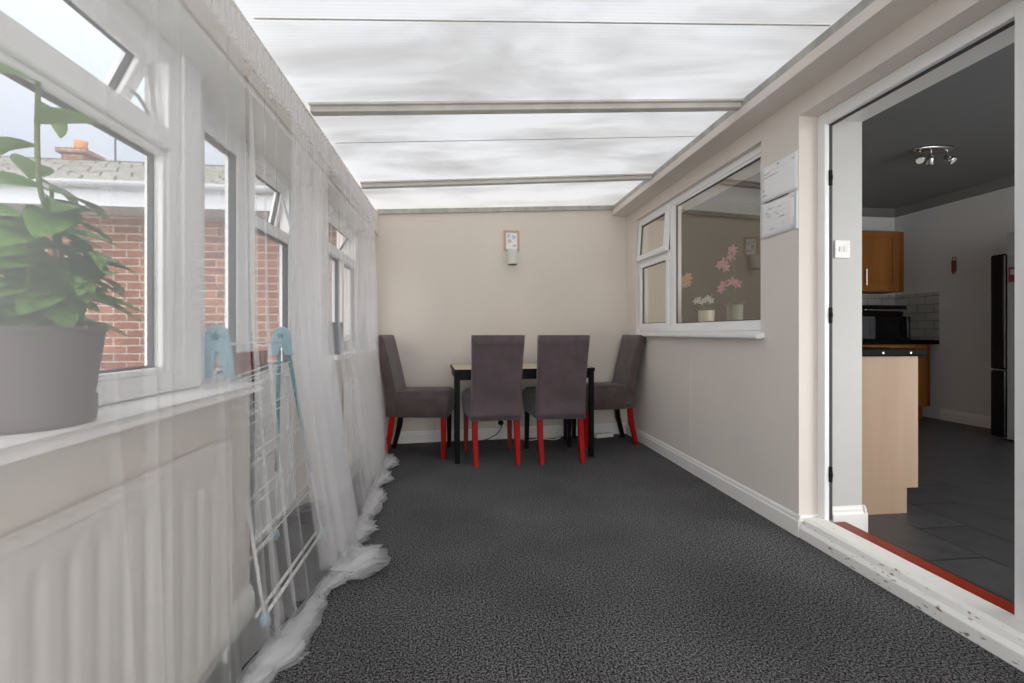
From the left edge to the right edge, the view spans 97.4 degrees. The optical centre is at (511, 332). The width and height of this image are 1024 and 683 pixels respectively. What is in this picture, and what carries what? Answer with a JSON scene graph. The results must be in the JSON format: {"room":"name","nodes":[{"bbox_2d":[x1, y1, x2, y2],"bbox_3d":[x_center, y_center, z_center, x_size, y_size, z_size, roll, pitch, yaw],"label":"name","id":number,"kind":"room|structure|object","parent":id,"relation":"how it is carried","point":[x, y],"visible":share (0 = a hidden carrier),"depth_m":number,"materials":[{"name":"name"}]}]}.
{"room":"sunroom","nodes":[
{"label":"sunroom","id":0,"kind":"room"},
{"bbox_2d":[0,0,377,605],"bbox_3d":[-1.088,-0.004,1.435,0.315,2.309,5.705,0,0,-7],"label":"wall","id":1,"kind":"structure","parent":0,"point":[319,383],"depth_m":1.69,"materials":[{"name":"beige paint"}]},
{"bbox_2d":[0,443,231,682],"bbox_3d":[-0.802,0.698,0.505,0.058,0.704,1.903,0,0,-7],"label":"radiator","id":2,"kind":"object","parent":1,"relation":"attached to","point":[130,582],"visible":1,"depth_m":0.98,"materials":[{"name":"metal"}]},
{"bbox_2d":[0,443,231,559],"bbox_3d":[-0.801,0.349,0.497,0.058,0.007,1.875,0,0,-7],"label":"grille","id":3,"kind":"object","parent":2,"relation":"attached to","point":[19,543],"depth_m":0.91,"materials":[{"name":"metal"}]},
{"bbox_2d":[0,407,247,494],"bbox_3d":[-0.796,0.273,0.138,0.004,0.004,3.060,0,0,-7],"label":"trim","id":4,"kind":"structure","parent":1,"relation":"attached to","point":[126,449],"depth_m":0.98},
{"bbox_2d":[0,0,263,465],"bbox_3d":[-0.928,-0.339,0.193,0.348,1.102,3.000,0,0,-7],"label":"window","id":5,"kind":"structure","parent":1,"relation":"in","point":[170,132],"depth_m":1.35,"materials":[{"name":"white plastic"}]},
{"bbox_2d":[0,63,142,434],"bbox_3d":[-0.966,-0.163,0.934,0.247,0.693,0.420,0,0,-7],"label":"potted plant","id":6,"kind":"object","parent":5,"relation":"on","point":[50,366],"visible":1,"depth_m":0.86,"materials":[{"name":"green plant"}]},
{"bbox_2d":[199,585,254,682],"bbox_3d":[-0.790,0.995,0.151,0.016,0.110,3.085,0,0,-7],"label":"baseboard","id":7,"kind":"structure","parent":1,"relation":"attached to","point":[243,609],"depth_m":1.58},
{"bbox_2d":[202,106,294,546],"bbox_3d":[-1.296,0.090,2.197,0.151,1.960,1.068,0,0,-7],"label":"door","id":8,"kind":"structure","parent":1,"relation":"in","point":[243,163],"depth_m":2.29,"materials":[{"name":"white plastic"}]},
{"bbox_2d":[125,0,376,238],"bbox_3d":[-1.056,-0.903,1.416,0.233,0.026,5.660,0,0,-7],"label":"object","id":9,"kind":"structure","parent":1,"relation":"attached to","point":[228,95],"depth_m":1.75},
{"bbox_2d":[197,0,379,231],"bbox_3d":[-0.927,-0.959,1.512,0.020,0.042,5.420,0,0,-7],"label":"wire","id":10,"kind":"object","parent":1,"relation":"attached to","point":[273,94],"visible":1,"depth_m":1.80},
{"bbox_2d":[301,204,376,360],"bbox_3d":[-1.314,-0.361,3.468,0.340,1.057,1.476,0,0,-7],"label":"window","id":11,"kind":"structure","parent":1,"relation":"in","point":[340,260],"depth_m":3.47,"materials":[{"name":"white plastic"}]},
{"bbox_2d":[329,322,342,353],"bbox_3d":[-1.191,0.034,3.001,0.124,0.210,0.124,0,0,-7],"label":"vase","id":12,"kind":"object","parent":11,"relation":"on","point":[335,328],"visible":0.67,"depth_m":2.96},
{"bbox_2d":[360,318,367,348],"bbox_3d":[-1.277,0.004,3.877,0.064,0.270,0.064,0,0,-7],"label":"bottle","id":13,"kind":"object","parent":11,"relation":"on","point":[363,333],"visible":0.89,"depth_m":3.85,"materials":[{"name":"grey plastic"}]},
{"bbox_2d":[332,433,377,498],"bbox_3d":[-1.185,0.995,3.503,0.016,0.110,1.494,0,0,-7],"label":"baseboard","id":14,"kind":"structure","parent":1,"relation":"attached to","point":[343,481],"depth_m":3.14,"materials":[{"name":"white wood"}]},
{"bbox_2d":[343,370,374,466],"bbox_3d":[-1.147,0.683,3.431,0.058,0.734,0.855,0,0,-7],"label":"radiator","id":15,"kind":"object","parent":1,"relation":"attached to","point":[358,390],"visible":1,"depth_m":3.21,"materials":[{"name":"metal"}]},
{"bbox_2d":[344,370,374,380],"bbox_3d":[-1.146,0.320,3.423,0.058,0.007,0.827,0,0,-7],"label":"grille","id":16,"kind":"object","parent":15,"relation":"attached to","point":[361,376],"depth_m":3.37,"materials":[{"name":"white"}]},
{"bbox_2d":[360,173,652,188],"bbox_3d":[-0.001,-1.224,3.629,2.352,0.201,0.052,0,0,-7],"label":"trim","id":17,"kind":"structure","parent":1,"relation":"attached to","point":[643,177],"depth_m":3.60,"materials":[{"name":"white plastic"}]},
{"bbox_2d":[335,136,695,143],"bbox_3d":[0.079,-1.244,2.893,2.337,0.164,0.007,0,0,-7],"label":"trim","id":18,"kind":"structure","parent":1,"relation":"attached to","point":[662,136],"depth_m":2.88,"materials":[{"name":"white plastic"}]},
{"bbox_2d":[310,102,740,115],"bbox_3d":[0.139,-1.224,2.447,2.352,0.201,0.052,0,0,-7],"label":"trim","id":19,"kind":"structure","parent":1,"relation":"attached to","point":[719,106],"depth_m":2.42,"materials":[{"name":"white plastic"}]},
{"bbox_2d":[308,98,743,105],"bbox_3d":[0.143,-1.236,2.410,2.352,0.175,0.023,0,0,-7],"label":"trim","id":20,"kind":"structure","parent":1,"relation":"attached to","point":[709,100],"depth_m":2.39,"materials":[{"name":"white plastic"}]},
{"bbox_2d":[254,17,829,25],"bbox_3d":[0.207,-1.244,1.800,2.337,0.164,0.007,0,0,-7],"label":"trim","id":21,"kind":"structure","parent":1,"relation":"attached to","point":[256,18],"depth_m":1.78,"materials":[{"name":"white plastic"}]},
{"bbox_2d":[370,210,626,432],"bbox_3d":[-0.036,-0.210,4.583,3.162,2.720,0.200,0,0,-11],"label":"wall","id":22,"kind":"structure","parent":0,"point":[438,281],"depth_m":4.44,"materials":[{"name":"beige paint"}]},
{"bbox_2d":[481,420,504,440],"bbox_3d":[-0.186,0.943,4.404,0.246,0.202,0.094,0,0,-11],"label":"wall socket","id":23,"kind":"object","parent":22,"relation":"attached to","point":[501,423],"visible":0.84,"depth_m":4.42,"materials":[{"name":"white plastic"}]},
{"bbox_2d":[377,205,613,213],"bbox_3d":[-0.092,-1.223,4.459,2.388,0.207,0.020,0,0,-11],"label":"trim","id":24,"kind":"structure","parent":22,"relation":"attached to","point":[602,207],"depth_m":4.43,"materials":[{"name":"metal"}]},
{"bbox_2d":[377,423,625,444],"bbox_3d":[-0.038,0.995,4.473,2.526,0.110,0.016,0,0,-11],"label":"baseboard","id":25,"kind":"structure","parent":22,"relation":"attached to","point":[548,431],"depth_m":4.43,"materials":[{"name":"white wood"}]},
{"bbox_2d":[504,230,518,250],"bbox_3d":[-0.003,-0.917,4.479,0.156,0.205,0.016,0,0,-11],"label":"picture","id":26,"kind":"object","parent":22,"relation":"attached to","point":[511,237],"visible":0.91,"depth_m":4.48,"materials":[{"name":"white paper"}]},
{"bbox_2d":[506,232,516,248],"bbox_3d":[-0.004,-0.917,4.482,0.116,0.165,0.007,0,0,-11],"label":"print","id":27,"kind":"object","parent":26,"relation":"attached to","point":[511,237],"depth_m":4.48,"materials":[{"name":"white paper"}]},
{"bbox_2d":[507,249,517,264],"bbox_3d":[0.004,-0.740,4.423,0.104,0.144,0.125,0,0,-7],"label":"air freshener","id":28,"kind":"object","parent":22,"relation":"attached to","point":[512,254],"visible":1,"depth_m":4.37,"materials":[{"name":"white plastic"}]},
{"bbox_2d":[234,0,861,209],"bbox_3d":[0.126,-1.240,1.752,2.900,0.200,6.050,0,0,-7],"label":"ceiling","id":29,"kind":"structure","parent":0,"point":[322,60],"depth_m":2.15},
{"bbox_2d":[205,434,1023,682],"bbox_3d":[0.151,1.100,1.689,2.835,0.100,5.920,0,0,-7],"label":"floor","id":30,"kind":"structure","parent":0,"point":[623,564],"depth_m":1.83,"materials":[{"name":"grey carpet"}]},
{"bbox_2d":[205,324,326,628],"bbox_3d":[-1.061,0.508,1.993,0.300,1.083,0.834,0,0,-7],"label":"drying rack","id":31,"kind":"object","parent":30,"relation":"on","point":[217,337],"visible":0.78,"depth_m":1.97,"materials":[{"name":"blue plastic"}]},
{"bbox_2d":[250,508,325,601],"bbox_3d":[-1.119,1.044,2.214,0.255,0.012,0.940,0,0,-7],"label":"doormat","id":32,"kind":"object","parent":30,"relation":"on","point":[275,558],"visible":0.37,"depth_m":2.10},
{"bbox_2d":[235,350,268,555],"bbox_3d":[-1.222,0.562,2.121,0.030,0.951,0.298,0,0,-7],"label":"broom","id":33,"kind":"object","parent":32,"relation":"on","point":[245,362],"visible":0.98,"depth_m":2.10,"materials":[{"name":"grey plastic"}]},
{"bbox_2d":[280,506,332,524],"bbox_3d":[-1.135,1.000,2.485,0.273,0.075,0.089,0,0,-3],"label":"shoe","id":34,"kind":"object","parent":32,"relation":"on","point":[304,516],"visible":0.91,"depth_m":2.45,"materials":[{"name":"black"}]},
{"bbox_2d":[295,498,343,514],"bbox_3d":[-1.119,1.000,2.608,0.273,0.075,0.089,0,0,0],"label":"shoe","id":35,"kind":"object","parent":32,"relation":"on","point":[337,505],"visible":0.66,"depth_m":2.58,"materials":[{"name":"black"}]},
{"bbox_2d":[373,335,454,458],"bbox_3d":[-0.842,0.533,3.955,0.644,1.033,0.474,0,0,-1],"label":"dining chair","id":36,"kind":"object","parent":30,"relation":"on","point":[402,401],"visible":1,"depth_m":3.75,"materials":[{"name":"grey fabric"}]},
{"bbox_2d":[461,335,524,467],"bbox_3d":[-0.163,0.533,3.796,0.474,1.033,0.644,0,0,-12],"label":"dining chair","id":37,"kind":"object","parent":30,"relation":"on","point":[494,394],"visible":1,"depth_m":3.56,"materials":[{"name":"fabric"}]},
{"bbox_2d":[450,363,594,463],"bbox_3d":[0.060,0.672,4.032,1.182,0.756,0.672,0,0,-11],"label":"dining table","id":38,"kind":"object","parent":30,"relation":"on","point":[459,371],"visible":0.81,"depth_m":3.81,"materials":[{"name":"black wood"}]},
{"bbox_2d":[520,437,560,440],"bbox_3d":[0.283,1.043,4.446,0.410,0.012,0.117,0,0,-7],"label":"power cable","id":39,"kind":"object","parent":30,"relation":"on","point":[543,437],"visible":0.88,"depth_m":4.43,"materials":[{"name":"black plastic"}]},
{"bbox_2d":[522,335,589,464],"bbox_3d":[0.371,0.533,3.865,0.474,1.033,0.644,0,0,-9],"label":"dining chair","id":40,"kind":"object","parent":30,"relation":"on","point":[559,392],"visible":1,"depth_m":3.63,"materials":[{"name":"fabric"}]},
{"bbox_2d":[594,432,613,437],"bbox_3d":[0.925,1.030,4.539,0.200,0.040,0.056,0,0,-21],"label":"power strip","id":41,"kind":"object","parent":30,"relation":"on","point":[606,434],"visible":0.97,"depth_m":4.52,"materials":[{"name":"white plastic"}]},
{"bbox_2d":[572,335,646,447],"bbox_3d":[0.912,0.533,4.357,0.644,1.033,0.474,0,0,-8],"label":"dining chair","id":42,"kind":"object","parent":30,"relation":"on","point":[618,394],"visible":0.91,"depth_m":4.19,"materials":[{"name":"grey fabric"}]},
{"bbox_2d":[669,201,760,321],"bbox_3d":[2.352,-0.290,5.553,1.830,2.640,0.120,0,0,-7],"label":"wall","id":43,"kind":"structure","parent":0,"point":[708,228],"depth_m":5.51,"materials":[{"name":"beige paint"}]},
{"bbox_2d":[627,0,1010,514],"bbox_3d":[1.694,-0.275,1.920,0.325,2.850,6.018,0,0,-7],"label":"wall","id":44,"kind":"structure","parent":0,"point":[753,402],"depth_m":2.53,"materials":[{"name":"beige paint"}]},
{"bbox_2d":[689,338,689,453],"bbox_3d":[1.353,0.470,3.422,0.004,0.900,0.011,0,0,-7],"label":"trim","id":45,"kind":"structure","parent":44,"relation":"attached to","point":[689,338],"depth_m":3.42,"materials":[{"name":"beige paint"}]},
{"bbox_2d":[630,145,763,338],"bbox_3d":[1.500,-0.542,3.553,0.430,1.152,1.904,0,0,-7],"label":"window","id":46,"kind":"structure","parent":44,"relation":"in","point":[673,327],"depth_m":3.76,"materials":[{"name":"white plastic"}]},
{"bbox_2d":[637,205,669,261],"bbox_3d":[1.294,-0.894,4.135,0.062,0.389,0.620,0,0,-7],"label":"sash","id":47,"kind":"object","parent":46,"relation":"attached to","point":[642,256],"depth_m":4.09,"materials":[{"name":"white plastic"}]},
{"bbox_2d":[681,272,692,322],"bbox_3d":[1.478,-0.271,3.982,0.100,0.495,0.418,0,0,2],"label":"potted orchid","id":48,"kind":"object","parent":46,"relation":"on","point":[685,279],"visible":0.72,"depth_m":3.83,"materials":[{"name":"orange plant"}]},
{"bbox_2d":[693,292,714,321],"bbox_3d":[1.538,-0.175,3.570,0.124,0.302,0.316,0,0,-7],"label":"potted orchid","id":49,"kind":"object","parent":46,"relation":"on","point":[703,315],"visible":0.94,"depth_m":3.52,"materials":[{"name":"white ceramic"}]},
{"bbox_2d":[715,244,742,319],"bbox_3d":[1.581,-0.327,3.207,0.110,0.606,0.327,0,0,-7],"label":"potted orchid","id":50,"kind":"object","parent":46,"relation":"on","point":[734,311],"visible":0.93,"depth_m":3.19,"materials":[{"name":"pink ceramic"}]},
{"bbox_2d":[626,423,800,536],"bbox_3d":[1.335,0.995,3.514,0.016,0.110,2.421,0,0,-7],"label":"baseboard","id":51,"kind":"structure","parent":44,"relation":"attached to","point":[783,517],"depth_m":2.90,"materials":[{"name":"white wood"}]},
{"bbox_2d":[612,0,936,215],"bbox_3d":[1.464,-1.248,1.803,0.163,0.053,5.839,0,0,-7],"label":"trim","id":52,"kind":"structure","parent":44,"relation":"attached to","point":[880,18],"depth_m":2.21,"materials":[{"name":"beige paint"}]},
{"bbox_2d":[760,150,798,239],"bbox_3d":[1.458,-0.744,2.470,0.015,0.407,0.295,0,0,-7],"label":"paper notices","id":53,"kind":"object","parent":44,"relation":"attached to","point":[779,209],"visible":1,"depth_m":2.45,"materials":[{"name":"white paper"}]},
{"bbox_2d":[800,514,818,525],"bbox_3d":[1.535,0.995,2.325,0.103,0.110,0.016,0,0,-7],"label":"baseboard reveal","id":54,"kind":"structure","parent":44,"relation":"attached to","point":[803,517],"depth_m":2.32,"materials":[{"name":"white wood"}]},
{"bbox_2d":[834,240,849,257],"bbox_3d":[1.695,-0.430,2.308,0.086,0.092,0.013,0,0,-7],"label":"light switch","id":55,"kind":"object","parent":44,"relation":"attached to","point":[841,247],"visible":1,"depth_m":2.31,"materials":[{"name":"white plastic"}]},
{"bbox_2d":[829,121,861,520],"bbox_3d":[1.718,-0.045,2.337,0.182,2.151,0.037,0,0,-7],"label":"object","id":56,"kind":"structure","parent":44,"relation":"attached to","point":[846,135],"depth_m":2.32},
{"bbox_2d":[830,505,867,530],"bbox_3d":[1.730,0.960,2.310,0.193,0.140,0.018,0,0,-7],"label":"baseboard","id":57,"kind":"structure","parent":44,"relation":"attached to","point":[854,515],"depth_m":2.31,"materials":[{"name":"white wood"}]},
{"bbox_2d":[862,505,867,532],"bbox_3d":[1.811,0.960,2.398,0.018,0.140,0.174,0,0,-7],"label":"baseboard","id":58,"kind":"structure","parent":44,"relation":"attached to","point":[864,507],"depth_m":2.31,"materials":[{"name":"white wood"}]},
{"bbox_2d":[800,518,1023,671],"bbox_3d":[1.600,1.000,1.824,0.139,0.100,0.989,0,0,-7],"label":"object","id":59,"kind":"structure","parent":44,"relation":"attached to","point":[991,627],"depth_m":1.71,"materials":[{"name":"white wood"}]},
{"bbox_2d":[817,0,1023,620],"bbox_3d":[1.664,-0.036,1.841,0.040,2.172,1.008,0,0,-7],"label":"door frame","id":60,"kind":"structure","parent":44,"relation":"in","point":[1010,14],"depth_m":1.80,"materials":[{"name":"white plastic"}]},
{"bbox_2d":[834,522,1014,614],"bbox_3d":[1.714,0.992,1.811,0.082,0.076,0.937,0,0,-7],"label":"trim","id":61,"kind":"structure","parent":44,"relation":"attached to","point":[998,601],"depth_m":1.81,"materials":[{"name":"red wood"}]},
{"bbox_2d":[842,25,1014,121],"bbox_3d":[1.777,-1.107,1.836,0.182,0.030,0.971,0,0,-7],"label":"trim","id":62,"kind":"structure","parent":44,"relation":"attached to","point":[1006,37],"depth_m":1.89,"materials":[{"name":"white paint"}]},
{"bbox_2d":[706,42,1014,208],"bbox_3d":[3.601,-1.660,3.495,3.830,0.100,4.900,0,0,-7],"label":"ceiling","id":63,"kind":"structure","parent":0,"point":[971,110],"depth_m":3.78,"materials":[{"name":"paint"}]},
{"bbox_2d":[913,145,956,165],"bbox_3d":[3.665,-1.534,3.916,0.350,0.150,0.143,0,0,0],"label":"ceiling spotlight","id":64,"kind":"object","parent":63,"relation":"attached to","point":[928,149],"visible":1,"depth_m":3.89,"materials":[{"name":"metal"}]},
{"bbox_2d":[862,217,894,294],"bbox_3d":[3.329,-0.280,5.804,3.830,2.660,0.150,0,0,-7],"label":"wall","id":65,"kind":"structure","parent":0,"point":[868,223],"depth_m":5.90,"materials":[{"name":"paint"}]},
{"bbox_2d":[862,208,894,217],"bbox_3d":[3.244,-1.565,5.673,3.630,0.090,0.090,0,0,-7],"label":"trim","id":66,"kind":"structure","parent":65,"relation":"attached to","point":[866,212],"depth_m":5.84,"materials":[{"name":"paint"}]},
{"bbox_2d":[862,295,894,304],"bbox_3d":[4.566,-0.206,5.871,0.942,0.577,0.009,0,0,-7],"label":"backsplash","id":67,"kind":"structure","parent":65,"relation":"attached to","point":[866,299],"depth_m":5.89,"materials":[{"name":"tile"}]},
{"bbox_2d":[862,230,903,293],"bbox_3d":[4.206,-0.882,5.642,1.275,0.745,0.375,0,0,-7],"label":"upper cabinet","id":68,"kind":"object","parent":65,"relation":"attached to","point":[882,251],"visible":0.37,"depth_m":5.53,"materials":[{"name":"brown wood"}]},
{"bbox_2d":[868,416,1014,603],"bbox_3d":[3.546,1.090,3.489,3.940,0.120,4.900,0,0,-7],"label":"floor","id":69,"kind":"structure","parent":0,"point":[959,519],"depth_m":2.63,"materials":[{"name":"tile"}]},
{"bbox_2d":[862,356,917,514],"bbox_3d":[1.934,0.581,3.742,0.575,0.898,2.400,0,0,-7],"label":"base cabinet","id":70,"kind":"object","parent":69,"relation":"on","point":[889,383],"visible":0.15,"depth_m":2.56,"materials":[{"name":"brown wood"}]},
{"bbox_2d":[862,347,926,355],"bbox_3d":[1.936,0.111,3.772,0.583,0.042,2.502,0,0,-7],"label":"countertop","id":71,"kind":"structure","parent":70,"relation":"on","point":[866,351],"depth_m":2.54,"materials":[{"name":"metal"}]},
{"bbox_2d":[862,344,929,418],"bbox_3d":[4.149,0.583,5.533,1.635,0.895,0.570,0,0,-7],"label":"base cabinet","id":72,"kind":"object","parent":69,"relation":"on","point":[923,361],"visible":0.12,"depth_m":5.36,"materials":[{"name":"brown wood"}]},
{"bbox_2d":[862,339,938,343],"bbox_3d":[4.191,0.109,5.543,1.761,0.050,0.569,0,0,-7],"label":"countertop","id":73,"kind":"structure","parent":72,"relation":"on","point":[864,341],"depth_m":5.31,"materials":[{"name":"black stone"}]},
{"bbox_2d":[862,316,909,338],"bbox_3d":[4.461,-0.064,5.551,0.680,0.275,0.417,0,0,-7],"label":"microwave","id":74,"kind":"object","parent":73,"relation":"on","point":[873,327],"visible":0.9,"depth_m":5.40,"materials":[{"name":"black metal"}]},
{"bbox_2d":[862,305,906,315],"bbox_3d":[4.457,-0.270,5.542,0.670,0.135,0.355,0,0,-7],"label":"grill","id":75,"kind":"object","parent":74,"relation":"on","point":[867,310],"visible":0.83,"depth_m":5.42,"materials":[{"name":"black metal"}]},
{"bbox_2d":[991,254,1014,439],"bbox_3d":[4.982,0.135,4.053,0.507,1.790,0.785,0,0,-7],"label":"refrigerator","id":76,"kind":"object","parent":69,"relation":"on","point":[1002,290],"visible":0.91,"depth_m":4.32,"materials":[{"name":"black metal"}]},
{"bbox_2d":[1007,232,1014,255],"bbox_3d":[4.893,-0.840,4.103,0.322,0.220,0.405,0,0,-7],"label":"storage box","id":77,"kind":"object","parent":76,"relation":"on","point":[1010,236],"visible":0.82,"depth_m":4.25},
{"bbox_2d":[1009,267,1014,281],"bbox_3d":[4.714,-0.550,4.235,0.006,0.140,0.060,0,0,-7],"label":"magnet","id":78,"kind":"object","parent":76,"relation":"attached to","point":[1011,269],"visible":0.64,"depth_m":4.24},
{"bbox_2d":[895,186,1014,418],"bbox_3d":[5.381,-0.280,3.680,0.150,2.660,4.850,0,0,-7],"label":"wall","id":79,"kind":"structure","parent":0,"point":[975,229],"depth_m":5.17,"materials":[{"name":"paint"}]},
{"bbox_2d":[895,292,939,339],"bbox_3d":[5.070,-0.206,5.652,0.009,0.577,0.560,0,0,-7],"label":"backsplash","id":80,"kind":"structure","parent":79,"relation":"attached to","point":[923,309],"depth_m":5.56,"materials":[{"name":"tile"}]},
{"bbox_2d":[951,256,956,273],"bbox_3d":[5.116,-0.784,5.209,0.018,0.198,0.048,0,0,-7],"label":"bottle opener","id":81,"kind":"object","parent":79,"relation":"hanging from","point":[953,262],"visible":1,"depth_m":5.21,"materials":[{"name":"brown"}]},
{"bbox_2d":[895,175,1014,216],"bbox_3d":[5.265,-1.565,3.641,0.090,0.090,4.600,0,0,-7],"label":"trim","id":82,"kind":"structure","parent":79,"relation":"attached to","point":[1009,181],"depth_m":5.12,"materials":[{"name":"paint"}]},
{"bbox_2d":[940,409,990,428],"bbox_3d":[5.335,0.965,3.357,0.018,0.130,4.020,0,0,-7],"label":"baseboard","id":83,"kind":"structure","parent":79,"relation":"attached to","point":[978,420],"depth_m":5.08,"materials":[{"name":"white wood"}]},
{"label":"outside","id":84,"kind":"structure","parent":0,"visible":0},
{"bbox_3d":[-7.834,1.260,2.098,12.930,0.180,22.000,0,0,-7],"label":"ground","id":85,"kind":"structure","parent":84,"visible":0},
{"bbox_2d":[55,139,105,187],"bbox_3d":[-6.889,-0.945,7.194,0.420,4.230,0.420,0,0,-7],"label":"chimney","id":86,"kind":"object","parent":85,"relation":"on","point":[80,150],"visible":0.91,"depth_m":7.04,"materials":[{"name":"brick"}]},
{"bbox_2d":[74,139,88,148],"bbox_3d":[-6.889,-2.970,7.194,0.180,0.180,0.180,0,0,-7],"label":"pot","id":87,"kind":"object","parent":86,"relation":"on","point":[78,143],"depth_m":7.13,"materials":[{"name":"orange ceramic"}]},
{"bbox_2d":[90,124,116,188],"bbox_3d":[-6.477,-1.139,7.242,0.837,4.618,0.403,0,0,-7],"label":"tv aerial","id":88,"kind":"object","parent":85,"relation":"on","point":[115,140],"visible":0.03,"depth_m":7.24,"materials":[{"name":"grey metal"}]},
{"bbox_2d":[0,156,336,370],"bbox_3d":[-5.772,-0.700,5.150,8.140,3.740,3.220,0,0,-7],"label":"house","id":89,"kind":"structure","parent":85,"relation":"on","point":[124,223],"depth_m":4.24,"materials":[{"name":"red brick"}]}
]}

